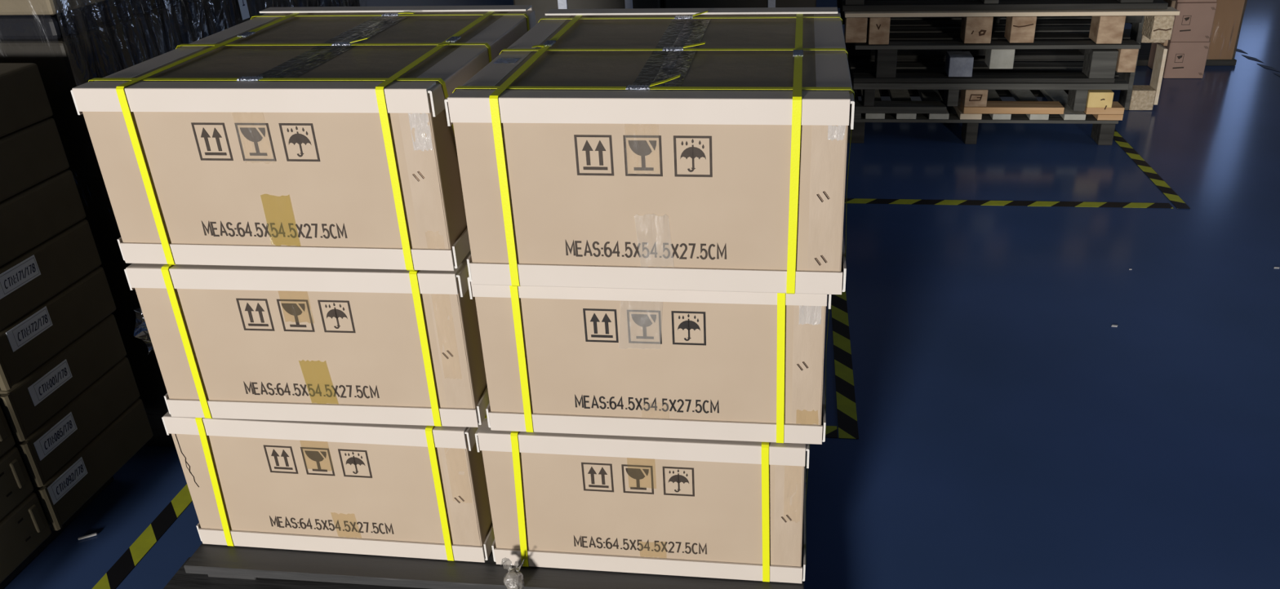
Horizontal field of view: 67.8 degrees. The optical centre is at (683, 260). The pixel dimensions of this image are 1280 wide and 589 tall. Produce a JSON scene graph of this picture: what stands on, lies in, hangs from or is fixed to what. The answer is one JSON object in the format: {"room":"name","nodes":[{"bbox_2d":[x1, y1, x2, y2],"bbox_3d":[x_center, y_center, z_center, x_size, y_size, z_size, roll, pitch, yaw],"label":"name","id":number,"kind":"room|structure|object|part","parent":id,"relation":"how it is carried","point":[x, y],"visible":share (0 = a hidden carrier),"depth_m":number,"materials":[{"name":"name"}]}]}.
{"room":"warehouse","nodes":[
{"label":"warehouse","id":0,"kind":"room"},
{"bbox_2d":[3,0,1279,588],"bbox_3d":[0.655,0.866,1.508,13.000,0.100,16.100,1,26,6],"label":"floor","id":1,"kind":"structure","parent":0,"point":[1011,436],"depth_m":2.55,"materials":[{"name":"blue concrete"}]},
{"bbox_2d":[0,476,114,588],"bbox_3d":[-1.609,0.625,1.909,0.600,0.117,0.760,1,26,6],"label":"pallet","id":2,"kind":"object","parent":1,"relation":"on","point":[54,534],"visible":0.04,"depth_m":2.05,"materials":[{"name":"brown wood"}]},
{"bbox_2d":[0,492,51,583],"bbox_3d":[-1.429,0.565,1.758,0.304,0.107,0.318,1,26,6],"label":"carton","id":3,"kind":"object","parent":2,"relation":"on","point":[25,527],"visible":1,"depth_m":1.82,"materials":[{"name":"black cardboard"}]},
{"bbox_2d":[0,447,33,520],"bbox_3d":[-1.432,0.467,1.711,0.304,0.107,0.318,1,26,6],"label":"carton","id":4,"kind":"object","parent":3,"relation":"on","point":[15,485],"visible":1,"depth_m":1.80,"materials":[{"name":"black cardboard"}]},
{"bbox_2d":[0,406,15,457],"bbox_3d":[-1.436,0.369,1.664,0.304,0.107,0.318,1,26,6],"label":"carton","id":5,"kind":"object","parent":4,"relation":"on","point":[6,440],"visible":1,"depth_m":1.78,"materials":[{"name":"black cardboard"}]},
{"bbox_2d":[31,398,153,530],"bbox_3d":[-1.389,0.425,2.049,0.304,0.107,0.322,1,26,6],"label":"carton","id":6,"kind":"object","parent":2,"relation":"on","point":[74,483],"visible":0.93,"depth_m":2.01,"materials":[{"name":"brown cardboard"}]},
{"bbox_2d":[13,357,140,487],"bbox_3d":[-1.393,0.327,2.002,0.304,0.107,0.322,1,26,6],"label":"carton","id":7,"kind":"object","parent":6,"relation":"on","point":[47,449],"visible":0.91,"depth_m":1.96,"materials":[{"name":"brown cardboard"}]},
{"bbox_2d":[0,314,126,441],"bbox_3d":[-1.395,0.229,1.955,0.304,0.107,0.322,1,26,6],"label":"carton","id":8,"kind":"object","parent":7,"relation":"on","point":[45,391],"visible":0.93,"depth_m":1.91,"materials":[{"name":"brown cardboard"}]},
{"bbox_2d":[0,266,115,391],"bbox_3d":[-1.396,0.126,1.917,0.304,0.107,0.322,1,26,7],"label":"carton","id":9,"kind":"object","parent":8,"relation":"on","point":[31,340],"visible":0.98,"depth_m":1.89,"materials":[{"name":"brown cardboard"}]},
{"bbox_2d":[0,219,101,331],"bbox_3d":[-1.400,0.025,1.875,0.301,0.107,0.312,1,26,7],"label":"carton","id":10,"kind":"object","parent":9,"relation":"on","point":[34,277],"visible":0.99,"depth_m":1.86,"materials":[{"name":"brown cardboard"}]},
{"bbox_2d":[0,169,85,266],"bbox_3d":[-1.404,-0.073,1.828,0.300,0.107,0.312,1,26,7],"label":"carton","id":11,"kind":"object","parent":10,"relation":"on","point":[32,216],"visible":0.93,"depth_m":1.84,"materials":[{"name":"brown cardboard"}]},
{"bbox_2d":[0,117,69,202],"bbox_3d":[-1.408,-0.171,1.781,0.300,0.107,0.312,1,26,7],"label":"carton","id":12,"kind":"object","parent":11,"relation":"on","point":[30,155],"visible":1,"depth_m":1.82,"materials":[{"name":"brown cardboard"}]},
{"bbox_2d":[0,62,53,137],"bbox_3d":[-1.411,-0.270,1.734,0.300,0.107,0.312,1,26,7],"label":"carton","id":13,"kind":"object","parent":12,"relation":"on","point":[24,100],"visible":1,"depth_m":1.80,"materials":[{"name":"brown cardboard"}]},
{"bbox_2d":[78,533,97,540],"bbox_3d":[-1.297,0.601,2.068,0.036,0.004,0.006,-13,28,-22],"label":"stick","id":14,"kind":"object","parent":1,"relation":"on","point":[95,534],"visible":1,"depth_m":2.07,"materials":[{"name":"white"}]},
{"bbox_2d":[92,484,192,588],"bbox_3d":[-1.144,0.541,2.190,0.048,0.001,2.000,1,26,6],"label":"tape","id":15,"kind":"object","parent":1,"relation":"on","point":[153,532],"visible":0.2,"depth_m":2.05,"materials":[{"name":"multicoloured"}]},
{"bbox_2d":[163,543,804,588],"bbox_3d":[-0.357,0.538,1.969,1.239,0.146,1.051,1,26,6],"label":"pallet","id":16,"kind":"object","parent":1,"relation":"on","point":[211,566],"visible":0.11,"depth_m":1.75,"materials":[{"name":"black plastic"}]},
{"bbox_3d":[-0.395,0.695,1.669,1.239,0.020,0.370,1,26,6],"label":"board","id":17,"kind":"part","parent":16,"relation":"part of","materials":[{"name":"grey wood"}]},
{"bbox_2d":[161,411,494,563],"bbox_3d":[-0.612,0.288,1.992,0.571,0.298,0.607,2,26,7],"label":"carton","id":18,"kind":"object","parent":16,"relation":"on","point":[412,491],"visible":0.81,"depth_m":1.72,"materials":[{"name":"cardboard"}]},
{"bbox_2d":[124,250,489,427],"bbox_3d":[-0.604,0.020,1.861,0.571,0.298,0.607,1,26,6],"label":"carton","id":19,"kind":"object","parent":18,"relation":"on","point":[282,344],"visible":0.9,"depth_m":1.59,"materials":[{"name":"cardboard"}]},
{"bbox_2d":[71,4,536,271],"bbox_3d":[-0.611,-0.255,1.734,0.571,0.305,0.607,1,26,6],"label":"carton","id":20,"kind":"object","parent":19,"relation":"on","point":[312,136],"visible":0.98,"depth_m":1.48,"materials":[{"name":"cardboard"}]},
{"bbox_2d":[500,557,525,588],"bbox_3d":[-0.304,0.560,1.686,0.048,0.062,0.041,1,26,6],"label":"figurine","id":21,"kind":"object","parent":16,"relation":"on","point":[513,579],"visible":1,"depth_m":1.68,"materials":[{"name":"grey"}]},
{"bbox_2d":[475,414,809,583],"bbox_3d":[-0.038,0.304,1.921,0.571,0.298,0.607,1,26,7],"label":"carton","id":22,"kind":"object","parent":16,"relation":"on","point":[676,507],"visible":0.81,"depth_m":1.65,"materials":[{"name":"cardboard"}]},
{"bbox_2d":[467,275,831,444],"bbox_3d":[-0.022,0.034,1.793,0.571,0.298,0.607,1,26,6],"label":"carton","id":23,"kind":"object","parent":22,"relation":"on","point":[722,366],"visible":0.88,"depth_m":1.53,"materials":[{"name":"cardboard"}]},
{"bbox_2d":[444,7,854,294],"bbox_3d":[-0.016,-0.221,1.626,0.571,0.304,0.607,1,26,7],"label":"carton","id":24,"kind":"object","parent":23,"relation":"on","point":[701,149],"visible":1,"depth_m":1.37,"materials":[{"name":"cardboard"}]},
{"bbox_2d":[513,0,664,24],"bbox_3d":[-0.404,-1.359,4.672,0.680,1.249,0.812,1,26,6],"label":"load","id":25,"kind":"object","parent":1,"relation":"on","point":[540,7],"depth_m":4.33,"materials":[{"name":"brown wood"}]},
{"bbox_3d":[-0.562,-1.410,4.220,0.042,0.740,0.010,1,26,6],"label":"corner strip","id":26,"kind":"part","parent":25,"relation":"part of","materials":[{"name":"white"}]},
{"bbox_3d":[-0.258,-1.403,4.185,0.034,0.740,0.010,1,26,6],"label":"corner strip","id":27,"kind":"part","parent":25,"relation":"part of","materials":[{"name":"grey"}]},
{"bbox_2d":[664,0,816,8],"bbox_3d":[0.291,-1.344,4.593,0.680,1.249,0.812,1,26,6],"label":"load","id":28,"kind":"object","parent":1,"relation":"on","point":[668,3],"depth_m":4.25,"materials":[{"name":"brown wood"}]},
{"bbox_3d":[0.382,-1.388,4.112,0.034,0.740,0.010,1,26,6],"label":"corner strip","id":29,"kind":"part","parent":28,"relation":"part of","materials":[{"name":"grey"}]},
{"bbox_2d":[825,426,837,438],"bbox_3d":[-0.328,0.407,2.417,1.419,0.001,0.048,1,26,6],"label":"tape","id":30,"kind":"object","parent":1,"relation":"on","point":[830,431],"visible":0.06,"depth_m":2.34,"materials":[{"name":"black"}]},
{"bbox_2d":[831,289,858,439],"bbox_3d":[0.485,0.108,2.988,0.048,0.001,1.513,1,26,6],"label":"tape","id":31,"kind":"object","parent":1,"relation":"on","point":[845,389],"visible":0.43,"depth_m":2.58,"materials":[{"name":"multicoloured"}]},
{"bbox_2d":[847,88,1123,145],"bbox_3d":[1.355,-0.778,4.627,1.210,0.140,0.920,1,26,6],"label":"wooden pallet","id":32,"kind":"object","parent":1,"relation":"on","point":[1104,125],"visible":0.41,"depth_m":4.24,"materials":[{"name":"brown wood"}]},
{"bbox_3d":[1.347,-0.814,4.622,1.195,0.014,0.100,1,26,6],"label":"board","id":33,"kind":"part","parent":32,"relation":"part of","materials":[{"name":"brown wood"}]},
{"bbox_3d":[1.301,-0.633,4.246,1.195,0.014,0.100,1,26,6],"label":"board","id":34,"kind":"part","parent":32,"relation":"part of","materials":[{"name":"grey wood"}]},
{"bbox_2d":[844,42,1128,114],"bbox_3d":[1.377,-0.908,4.575,1.160,0.136,0.952,1,26,6],"label":"wooden pallet","id":35,"kind":"object","parent":32,"relation":"on","point":[1087,98],"visible":0.54,"depth_m":4.18,"materials":[{"name":"brown wood"}]},
{"bbox_3d":[0.959,-0.686,4.263,0.410,0.030,0.100,1,26,6],"label":"board","id":36,"kind":"part","parent":35,"relation":"part of","materials":[{"name":"grey wood"}]},
{"bbox_2d":[848,16,1141,83],"bbox_3d":[1.383,-1.045,4.509,1.180,0.164,0.952,1,26,6],"label":"wooden pallet","id":37,"kind":"object","parent":35,"relation":"on","point":[1101,61],"visible":0.54,"depth_m":4.14,"materials":[{"name":"brown wood"}]},
{"bbox_3d":[1.385,-0.979,4.538,1.180,0.020,0.100,1,26,6],"label":"board","id":38,"kind":"part","parent":37,"relation":"part of","materials":[{"name":"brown wood"}]},
{"bbox_3d":[1.298,-0.799,4.166,1.100,0.020,0.100,1,26,6],"label":"board","id":39,"kind":"part","parent":37,"relation":"part of","materials":[{"name":"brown wood"}]},
{"bbox_2d":[836,0,1180,44],"bbox_3d":[1.418,-1.182,4.438,1.360,0.134,0.952,1,26,6],"label":"wooden pallet","id":40,"kind":"object","parent":37,"relation":"on","point":[1107,26],"visible":0.74,"depth_m":4.02,"materials":[{"name":"beige wood"}]},
{"bbox_2d":[841,0,1168,11],"bbox_3d":[1.393,-1.320,4.409,1.330,0.137,0.952,1,26,6],"label":"wooden pallet","id":41,"kind":"object","parent":40,"relation":"on","point":[847,5],"visible":1,"depth_m":4.02,"materials":[{"name":"brown wood"}]},
{"bbox_3d":[1.448,-0.675,4.207,0.425,0.030,0.100,1,26,6],"label":"board","id":42,"kind":"part","parent":35,"relation":"part of","materials":[{"name":"orange wood"}]},
{"bbox_3d":[1.830,-0.667,4.164,0.156,0.030,0.100,1,26,6],"label":"board","id":43,"kind":"part","parent":35,"relation":"part of","materials":[{"name":"orange wood"}]},
{"bbox_2d":[844,198,1173,208],"bbox_3d":[0.477,-0.233,3.703,2.700,0.001,0.049,1,26,6],"label":"tape","id":44,"kind":"object","parent":1,"relation":"on","point":[1025,203],"visible":0.42,"depth_m":3.62,"materials":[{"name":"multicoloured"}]},
{"bbox_2d":[1115,0,1175,110],"bbox_3d":[2.263,-1.285,4.907,0.152,0.758,1.000,1,26,6],"label":"pallet","id":45,"kind":"object","parent":1,"relation":"on","point":[1137,97],"visible":0.29,"depth_m":4.58,"materials":[{"name":"brown wood"}]},
{"bbox_3d":[2.148,-1.088,4.513,0.022,0.748,0.100,1,26,6],"label":"board","id":46,"kind":"part","parent":45,"relation":"part of","materials":[{"name":"grey wood"}]},
{"bbox_2d":[1113,129,1190,208],"bbox_3d":[1.932,-0.505,4.174,0.046,0.001,1.458,1,26,6],"label":"tape","id":47,"kind":"object","parent":1,"relation":"on","point":[1131,152],"visible":0.61,"depth_m":3.85,"materials":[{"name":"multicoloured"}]},
{"bbox_2d":[1147,40,1209,78],"bbox_3d":[2.696,-1.123,5.193,0.201,0.195,0.271,1,26,6],"label":"carton","id":48,"kind":"object","parent":1,"relation":"on","point":[1184,60],"visible":0.81,"depth_m":5.08,"materials":[{"name":"brown cardboard"}]},
{"bbox_2d":[1168,1,1217,41],"bbox_3d":[2.687,-1.303,5.107,0.195,0.203,0.271,1,26,6],"label":"carton","id":49,"kind":"object","parent":48,"relation":"on","point":[1194,22],"visible":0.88,"depth_m":4.99,"materials":[{"name":"brown cardboard"}]},
{"bbox_2d":[1174,0,1217,2],"bbox_3d":[2.682,-1.488,5.025,0.195,0.199,0.260,1,26,6],"label":"carton","id":50,"kind":"object","parent":49,"relation":"on","point":[1177,1],"visible":1,"depth_m":4.95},
{"bbox_2d":[1123,29,1236,66],"bbox_3d":[2.864,-1.285,5.713,0.540,0.033,0.822,1,26,6],"label":"board","id":51,"kind":"object","parent":1,"relation":"on","point":[1144,51],"visible":0.18,"depth_m":5.37,"materials":[{"name":"brown wood"}]},
{"bbox_2d":[1206,0,1247,59],"bbox_3d":[2.960,-1.364,5.405,0.261,0.365,0.383,1,26,6],"label":"carton","id":52,"kind":"object","parent":51,"relation":"on","point":[1228,15],"visible":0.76,"depth_m":5.25,"materials":[{"name":"beige cardboard"}]},
{"bbox_2d":[1235,48,1279,76],"bbox_3d":[3.163,-0.793,4.696,0.045,0.001,2.600,1,26,6],"label":"tape","id":53,"kind":"object","parent":1,"relation":"on","point":[1237,50],"visible":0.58,"depth_m":5.40,"materials":[{"name":"black"}]},
{"bbox_3d":[-1.624,0.105,3.000,0.920,0.117,1.380,1,26,6],"label":"pallet","id":54,"kind":"object","parent":1,"relation":"on","visible":0},
{"bbox_2d":[111,300,168,409],"bbox_3d":[-1.656,0.126,2.474,0.920,0.295,0.442,1,26,6],"label":"carton","id":55,"kind":"object","parent":54,"relation":"on","point":[145,369],"visible":0.03,"depth_m":2.23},
{"bbox_2d":[74,178,138,301],"bbox_3d":[-1.665,-0.141,2.346,0.920,0.295,0.442,1,26,6],"label":"carton","id":56,"kind":"object","parent":55,"relation":"on","point":[100,215],"visible":0.04,"depth_m":2.09,"materials":[{"name":"black"}]},
{"bbox_2d":[0,1,197,178],"bbox_3d":[-1.673,-0.409,2.218,0.920,0.295,0.442,1,26,6],"label":"carton","id":57,"kind":"object","parent":56,"relation":"on","point":[62,64],"visible":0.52,"depth_m":2.00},
{"bbox_2d":[0,0,180,39],"bbox_3d":[-1.681,-0.566,2.145,0.910,0.046,0.439,1,26,6],"label":"sheet","id":58,"kind":"object","parent":57,"relation":"on","point":[44,27],"visible":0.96,"depth_m":1.94,"materials":[{"name":"black"}]},
{"bbox_2d":[0,0,105,15],"bbox_3d":[-1.683,-0.724,2.068,0.920,0.298,0.443,1,26,6],"label":"carton","id":59,"kind":"object","parent":58,"relation":"on","point":[7,7],"visible":1,"depth_m":1.89,"materials":[{"name":"brown cardboard"}]},
{"bbox_2d":[56,0,357,78],"bbox_3d":[-1.608,-0.505,2.673,0.957,1.240,1.397,1,26,6],"label":"film","id":60,"kind":"object","parent":55,"relation":"attached to","point":[338,4],"visible":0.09,"depth_m":2.13,"materials":[{"name":"grey"}]},
{"bbox_2d":[133,307,153,355],"bbox_3d":[-1.201,0.156,2.147,0.077,0.118,0.019,-23,33,-37],"label":"scrap","id":61,"kind":"object","parent":60,"relation":"attached to","point":[142,330],"visible":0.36,"depth_m":2.13,"materials":[{"name":"grey"}]},
{"bbox_2d":[237,0,249,20],"bbox_3d":[-1.148,-0.684,2.466,0.002,0.115,0.036,1,26,6],"label":"paper tag","id":62,"kind":"object","parent":60,"relation":"attached to","point":[243,7],"visible":1,"depth_m":2.48,"materials":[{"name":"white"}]},
{"bbox_3d":[-1.605,-0.069,2.881,0.920,0.295,0.454,1,26,6],"label":"carton","id":63,"kind":"object","parent":54,"relation":"on","visible":0},
{"bbox_3d":[-1.614,-0.337,2.753,0.920,0.295,0.454,1,26,6],"label":"carton","id":64,"kind":"object","parent":63,"relation":"on","visible":0},
{"bbox_2d":[177,0,288,39],"bbox_3d":[-1.622,-0.605,2.625,0.920,0.295,0.454,1,26,6],"label":"carton","id":65,"kind":"object","parent":64,"relation":"on","point":[218,8],"visible":0.16,"depth_m":2.42,"materials":[{"name":"black plastic"}]},
{"bbox_3d":[-1.554,-0.268,3.293,0.920,0.295,0.454,1,26,6],"label":"carton","id":66,"kind":"object","parent":54,"relation":"on","visible":0},
{"bbox_3d":[-1.562,-0.535,3.165,0.920,0.295,0.454,1,26,6],"label":"carton","id":67,"kind":"object","parent":66,"relation":"on","visible":0},
{"bbox_2d":[287,0,359,7],"bbox_3d":[-1.571,-0.803,3.037,0.920,0.295,0.454,1,26,6],"label":"carton","id":68,"kind":"object","parent":67,"relation":"on","point":[298,3],"visible":0.02,"depth_m":2.93,"materials":[{"name":"black plastic"}]}
]}

